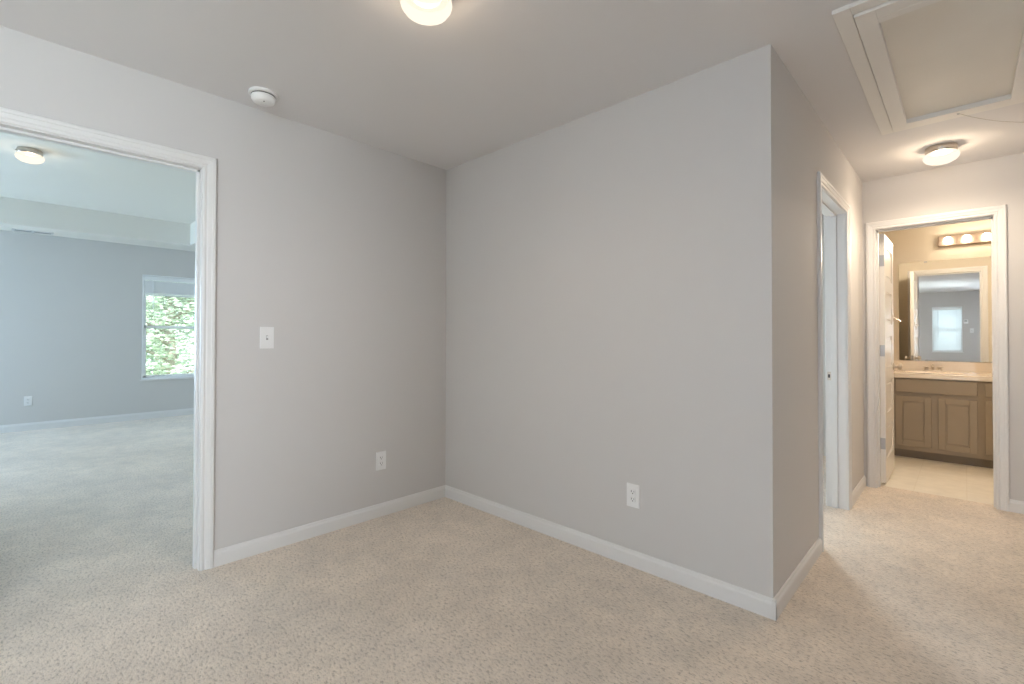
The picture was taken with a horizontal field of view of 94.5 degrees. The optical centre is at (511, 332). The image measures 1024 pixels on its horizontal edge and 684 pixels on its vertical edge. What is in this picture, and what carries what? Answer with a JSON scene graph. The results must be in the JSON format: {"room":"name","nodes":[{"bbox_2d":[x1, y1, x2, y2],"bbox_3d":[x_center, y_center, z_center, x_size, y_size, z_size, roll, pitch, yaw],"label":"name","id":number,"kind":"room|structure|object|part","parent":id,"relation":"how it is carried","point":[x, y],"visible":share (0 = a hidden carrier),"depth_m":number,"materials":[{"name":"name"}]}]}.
{"room":"upstairs hallway landing","nodes":[
{"label":"upstairs hallway landing","id":0,"kind":"room"},
{"bbox_2d":[0,230,194,424],"bbox_3d":[-6.588,-0.164,5.574,0.115,3.000,5.765,-1,-1,44],"label":"wall","id":1,"kind":"structure","parent":0,"point":[71,308],"depth_m":6.31,"materials":[{"name":"paint"}]},
{"bbox_2d":[24,396,31,405],"bbox_3d":[-6.109,0.869,5.976,0.009,0.120,0.073,-1,-1,44],"label":"wall outlet","id":2,"kind":"object","parent":1,"relation":"attached to","point":[27,399],"visible":1,"depth_m":5.97,"materials":[{"name":"white plastic"}]},
{"bbox_2d":[0,408,193,432],"bbox_3d":[-6.543,1.193,5.515,0.014,0.105,5.535,-1,-1,44],"label":"baseboard","id":3,"kind":"structure","parent":1,"relation":"attached to","point":[178,412],"depth_m":6.40,"materials":[{"name":"white paint"}]},
{"bbox_2d":[140,274,194,380],"bbox_3d":[-5.057,-0.061,7.146,0.122,1.538,0.895,-1,-1,44],"label":"window","id":4,"kind":"structure","parent":1,"relation":"in","point":[144,377],"depth_m":6.90,"materials":[{"name":"white plastic"}]},
{"bbox_3d":[-5.088,-0.429,7.180,0.030,0.762,0.815,-1,-1,44],"label":"sash","id":5,"kind":"part","parent":4,"relation":"part of","materials":[{"name":"white plastic"}]},
{"bbox_3d":[-5.040,0.697,7.120,0.072,0.022,0.895,-1,-1,44],"label":"sill","id":6,"kind":"part","parent":4,"relation":"part of","materials":[{"name":"white paint"}]},
{"bbox_3d":[-5.065,0.287,7.150,0.030,0.758,0.815,-1,-1,44],"label":"sash","id":7,"kind":"part","parent":4,"relation":"part of","materials":[{"name":"white plastic"}]},
{"bbox_2d":[144,276,194,308],"bbox_3d":[-5.033,-0.571,7.130,0.055,0.470,0.809,-1,-1,44],"label":"window blind","id":8,"kind":"object","parent":4,"relation":"attached to","point":[154,287],"visible":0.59,"depth_m":7.04,"materials":[{"name":"white plastic"}]},
{"bbox_3d":[-5.038,-0.541,7.134,0.032,0.022,0.801,-1,-1,44],"label":"rail","id":9,"kind":"part","parent":8,"relation":"part of","materials":[{"name":"white plastic"}]},
{"bbox_2d":[0,132,195,251],"bbox_3d":[-4.549,-1.470,3.638,5.757,0.385,5.765,-1,-1,44],"label":"ceiling","id":10,"kind":"structure","parent":0,"point":[78,193],"depth_m":5.46,"materials":[{"name":"white paint"}]},
{"bbox_2d":[15,146,44,163],"bbox_3d":[-4.174,-1.521,4.100,0.184,0.112,0.184,-1,-1,44],"label":"ceiling light","id":11,"kind":"object","parent":10,"relation":"attached to","point":[24,154],"visible":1,"depth_m":4.05,"materials":[{"name":"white glass"}]},
{"bbox_2d":[11,228,53,234],"bbox_3d":[-5.981,-1.252,5.912,0.140,0.008,0.370,-1,-1,44],"label":"ceiling vent","id":12,"kind":"object","parent":10,"relation":"in","point":[19,230],"visible":1,"depth_m":5.90,"materials":[{"name":"white plastic"}]},
{"bbox_2d":[0,26,445,549],"bbox_3d":[-2.781,-0.207,1.240,0.115,3.000,6.530,-1,-1,44],"label":"wall","id":13,"kind":"structure","parent":0,"point":[333,243],"depth_m":2.77,"materials":[{"name":"paint"}]},
{"bbox_2d":[0,107,216,570],"bbox_3d":[-1.916,0.155,2.140,0.150,2.118,0.970,-1,-1,44],"label":"trim","id":14,"kind":"structure","parent":13,"relation":"attached to","point":[14,122],"depth_m":2.41,"materials":[{"name":"white paint"}]},
{"bbox_2d":[260,327,273,348],"bbox_3d":[-1.358,0.031,2.628,0.020,0.120,0.073,-1,-1,44],"label":"light switch","id":15,"kind":"object","parent":13,"relation":"attached to","point":[266,333],"visible":1,"depth_m":2.63,"materials":[{"name":"white plastic"}]},
{"bbox_2d":[214,485,444,566],"bbox_3d":[-1.013,1.179,2.980,0.014,0.093,1.510,-1,-1,44],"label":"baseboard","id":16,"kind":"structure","parent":13,"relation":"attached to","point":[235,552],"depth_m":2.83,"materials":[{"name":"white paint"}]},
{"bbox_2d":[376,451,385,470],"bbox_3d":[-0.868,0.852,3.140,0.009,0.120,0.073,-1,-1,44],"label":"wall outlet","id":17,"kind":"object","parent":13,"relation":"attached to","point":[380,456],"visible":1,"depth_m":3.13,"materials":[{"name":"white plastic"}]},
{"bbox_2d":[0,414,1023,683],"bbox_3d":[-1.898,1.280,3.519,9.685,0.120,11.040,-1,-1,44],"label":"floor","id":18,"kind":"structure","parent":0,"point":[99,583],"depth_m":2.15,"materials":[{"name":"carpet"}]},
{"bbox_2d":[894,377,992,468],"bbox_3d":[4.509,0.847,4.473,1.637,0.796,0.600,-1,-1,44],"label":"vanity cabinet","id":19,"kind":"object","parent":18,"relation":"on","point":[950,421],"visible":0.76,"depth_m":4.48,"materials":[{"name":"beige paint"}]},
{"bbox_3d":[3.926,0.871,4.631,0.267,0.487,0.024,-1,-1,44],"label":"cabinet door","id":20,"kind":"part","parent":19,"relation":"part of","materials":[{"name":"beige paint"}]},
{"bbox_3d":[4.041,0.527,4.526,0.584,0.125,0.024,-1,-1,44],"label":"false drawer","id":21,"kind":"part","parent":19,"relation":"part of","materials":[{"name":"beige paint"}]},
{"bbox_2d":[894,360,991,381],"bbox_3d":[4.505,0.418,4.473,1.637,0.232,0.617,-1,-1,44],"label":"countertop","id":22,"kind":"structure","parent":19,"relation":"on","point":[963,371],"depth_m":4.75,"materials":[{"name":"stone"}]},
{"bbox_2d":[922,364,942,371],"bbox_3d":[4.330,0.367,4.873,0.166,0.080,0.133,-1,-1,44],"label":"faucet","id":23,"kind":"object","parent":22,"relation":"on","point":[939,369],"visible":1,"depth_m":4.87,"materials":[{"name":"silver metal"}]},
{"bbox_3d":[4.154,0.869,4.413,0.267,0.487,0.024,-1,-1,44],"label":"cabinet door","id":24,"kind":"part","parent":19,"relation":"part of","materials":[{"name":"beige paint"}]},
{"bbox_3d":[4.391,0.523,4.190,0.290,0.125,0.024,-1,-1,44],"label":"drawer","id":25,"kind":"part","parent":19,"relation":"part of","materials":[{"name":"beige paint"}]},
{"bbox_3d":[4.391,0.866,4.186,0.290,0.487,0.024,-1,-1,44],"label":"cabinet door","id":26,"kind":"part","parent":19,"relation":"part of","materials":[{"name":"beige paint"}]},
{"bbox_2d":[0,0,1023,181],"bbox_3d":[0.027,-1.313,1.707,4.495,0.150,11.070,-1,-1,44],"label":"ceiling","id":27,"kind":"structure","parent":0,"point":[495,75],"depth_m":2.11,"materials":[{"name":"white paint"}]},
{"bbox_2d":[248,86,277,106],"bbox_3d":[-1.281,-1.203,2.440,0.138,0.057,0.138,-1,-1,44],"label":"smoke detector","id":28,"kind":"object","parent":27,"relation":"attached to","point":[262,96],"visible":1,"depth_m":2.40,"materials":[{"name":"white plastic"}]},
{"bbox_2d":[400,0,451,25],"bbox_3d":[-0.306,-1.182,1.694,0.184,0.112,0.184,-1,-1,44],"label":"ceiling light","id":29,"kind":"object","parent":27,"relation":"attached to","point":[423,12],"visible":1,"depth_m":1.68,"materials":[{"name":"white glass"}]},
{"bbox_2d":[832,0,1023,134],"bbox_3d":[2.099,-1.157,2.020,0.979,0.172,1.496,-1,-1,44],"label":"attic hatch","id":30,"kind":"object","parent":27,"relation":"attached to","point":[916,63],"visible":1,"depth_m":2.10,"materials":[{"name":"white paint"}]},
{"bbox_3d":[1.987,-1.235,2.128,0.426,0.010,1.254,-1,-1,44],"label":"panel","id":31,"kind":"part","parent":30,"relation":"part of","materials":[{"name":"paint"}]},
{"bbox_2d":[923,142,959,165],"bbox_3d":[2.822,-1.162,3.114,0.184,0.112,0.184,-1,-1,44],"label":"ceiling light","id":32,"kind":"object","parent":27,"relation":"attached to","point":[942,153],"visible":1,"depth_m":3.06,"materials":[{"name":"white glass"}]},
{"bbox_2d":[445,44,780,597],"bbox_3d":[0.345,0.030,2.818,2.214,2.570,0.115,-1,-1,44],"label":"wall","id":33,"kind":"structure","parent":0,"point":[613,293],"depth_m":2.46,"materials":[{"name":"paint"}]},
{"bbox_2d":[445,485,776,618],"bbox_3d":[0.304,1.178,2.754,2.228,0.093,0.014,-1,-1,44],"label":"baseboard","id":34,"kind":"structure","parent":33,"relation":"attached to","point":[757,603],"depth_m":2.45,"materials":[{"name":"white paint"}]},
{"bbox_2d":[627,482,639,508],"bbox_3d":[0.627,0.847,2.453,0.073,0.120,0.009,-1,-1,44],"label":"wall outlet","id":35,"kind":"object","parent":33,"relation":"attached to","point":[633,490],"visible":1,"depth_m":2.45,"materials":[{"name":"white plastic"}]},
{"bbox_2d":[630,496,635,502],"bbox_3d":[0.625,0.866,2.451,0.033,0.027,0.004,-1,-1,44],"label":"receptacle","id":36,"kind":"object","parent":35,"relation":"attached to","point":[632,498],"depth_m":2.45,"materials":[{"name":"grey plastic"}]},
{"bbox_2d":[630,489,635,494],"bbox_3d":[0.625,0.827,2.452,0.033,0.027,0.004,-1,-1,44],"label":"receptacle","id":37,"kind":"object","parent":35,"relation":"attached to","point":[632,491],"depth_m":2.45,"materials":[{"name":"grey plastic"}]},
{"bbox_2d":[778,56,863,586],"bbox_3d":[1.983,0.035,3.012,0.115,2.570,2.431,-1,-1,44],"label":"wall","id":38,"kind":"structure","parent":0,"point":[806,146],"depth_m":2.41,"materials":[{"name":"paint"}]},
{"bbox_2d":[772,536,821,620],"bbox_3d":[1.406,1.175,2.305,0.014,0.093,0.890,-1,-1,44],"label":"baseboard","id":39,"kind":"structure","parent":38,"relation":"attached to","point":[798,575],"depth_m":2.22,"materials":[{"name":"white paint"}]},
{"bbox_2d":[817,171,851,551],"bbox_3d":[1.987,0.169,3.014,0.150,2.122,0.937,-1,-1,44],"label":"trim","id":40,"kind":"structure","parent":38,"relation":"attached to","point":[835,210],"depth_m":3.29,"materials":[{"name":"white paint"}]},
{"bbox_3d":[1.939,0.169,3.060,0.018,2.113,0.929,-1,-1,44],"label":"casing","id":41,"kind":"part","parent":40,"relation":"part of","materials":[{"name":"white paint"}]},
{"bbox_2d":[852,475,865,506],"bbox_3d":[2.589,1.190,3.540,0.014,0.093,0.689,-1,-1,44],"label":"baseboard","id":42,"kind":"structure","parent":38,"relation":"attached to","point":[861,485],"depth_m":3.53,"materials":[{"name":"white paint"}]},
{"bbox_2d":[879,233,902,482],"bbox_3d":[3.208,0.212,4.050,0.166,2.018,0.652,-1,-1,44],"label":"door","id":43,"kind":"structure","parent":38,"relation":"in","point":[887,366],"depth_m":3.89,"materials":[{"name":"white paint"}]},
{"bbox_3d":[3.427,0.305,4.205,0.066,0.062,0.062,-1,-1,44],"label":"knob","id":44,"kind":"part","parent":43,"relation":"part of","materials":[{"name":"silver metal"}]},
{"bbox_2d":[822,214,825,455],"bbox_3d":[2.466,0.062,5.472,2.592,2.570,0.115,-1,-1,44],"label":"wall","id":45,"kind":"structure","parent":0,"point":[823,237],"depth_m":4.75,"materials":[{"name":"paint"}]},
{"bbox_2d":[882,219,990,362],"bbox_3d":[4.760,0.057,4.742,1.645,2.570,0.115,-1,-1,44],"label":"wall","id":46,"kind":"structure","parent":0,"point":[916,244],"depth_m":5.02,"materials":[{"name":"paint"}]},
{"bbox_2d":[894,360,991,372],"bbox_3d":[4.712,0.357,4.689,1.637,0.105,0.020,-1,-1,44],"label":"backsplash","id":47,"kind":"structure","parent":46,"relation":"attached to","point":[970,367],"depth_m":4.87,"materials":[{"name":"stone"}]},
{"bbox_2d":[899,256,991,362],"bbox_3d":[4.739,-0.225,4.678,1.423,1.057,0.012,-1,-1,44],"label":"vanity mirror","id":48,"kind":"object","parent":46,"relation":"attached to","point":[945,306],"visible":0.7,"depth_m":4.91,"materials":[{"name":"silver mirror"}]},
{"bbox_2d":[938,231,990,246],"bbox_3d":[4.627,-0.944,4.714,0.576,0.106,0.128,-1,-1,44],"label":"vanity light","id":49,"kind":"object","parent":46,"relation":"attached to","point":[979,237],"visible":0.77,"depth_m":4.78,"materials":[{"name":"white glass"}]},
{"bbox_2d":[944,237,951,242],"bbox_3d":[4.451,-0.943,4.837,0.063,0.062,0.064,0,-1,1],"label":"bulb","id":50,"kind":"object","parent":49,"relation":"attached to","point":[946,239],"depth_m":4.82,"materials":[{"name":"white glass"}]},
{"bbox_2d":[963,235,970,240],"bbox_3d":[4.554,-0.944,4.739,0.064,0.062,0.063,0,-1,-3],"label":"bulb","id":51,"kind":"object","parent":49,"relation":"attached to","point":[965,237],"depth_m":4.73,"materials":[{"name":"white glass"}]},
{"bbox_2d":[982,233,990,238],"bbox_3d":[4.656,-0.945,4.641,0.064,0.062,0.063,0,-1,-3],"label":"bulb","id":52,"kind":"object","parent":49,"relation":"attached to","point":[984,235],"depth_m":4.63,"materials":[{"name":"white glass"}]},
{"bbox_2d":[862,153,1023,500],"bbox_3d":[3.283,0.041,3.408,1.213,2.570,0.060,-1,-1,44],"label":"wall","id":53,"kind":"structure","parent":0,"point":[997,181],"depth_m":3.33,"materials":[{"name":"paint"}]},
{"bbox_2d":[866,204,1009,511],"bbox_3d":[3.162,0.181,3.561,0.781,2.112,0.150,-1,-1,44],"label":"trim","id":54,"kind":"structure","parent":53,"relation":"attached to","point":[997,214],"depth_m":3.33,"materials":[{"name":"white paint"}]},
{"bbox_2d":[1009,499,1023,513],"bbox_3d":[3.545,1.186,3.091,0.411,0.093,0.014,-1,-1,44],"label":"baseboard","id":55,"kind":"structure","parent":53,"relation":"attached to","point":[1016,506],"depth_m":3.21,"materials":[{"name":"white paint"}]},
{"label":"outside","id":56,"kind":"structure","parent":0,"visible":0},
{"bbox_3d":[-7.305,4.838,10.399,65.000,0.300,55.000,-1,-1,44],"label":"ground","id":57,"kind":"structure","parent":56,"visible":0},
{"bbox_2d":[146,280,194,374],"bbox_3d":[-9.119,0.495,12.764,4.499,8.450,4.471,0,-1,19],"label":"leafy tree","id":58,"kind":"object","parent":57,"relation":"on","point":[174,306],"visible":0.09,"depth_m":12.40,"materials":[{"name":"green plant"}]},
{"bbox_2d":[146,296,194,374],"bbox_3d":[-13.045,-1.569,17.481,6.084,12.665,6.065,0,-1,12],"label":"leafy tree","id":59,"kind":"object","parent":57,"relation":"on","point":[189,345],"visible":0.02,"depth_m":17.28,"materials":[{"name":"green plant"}]}
]}

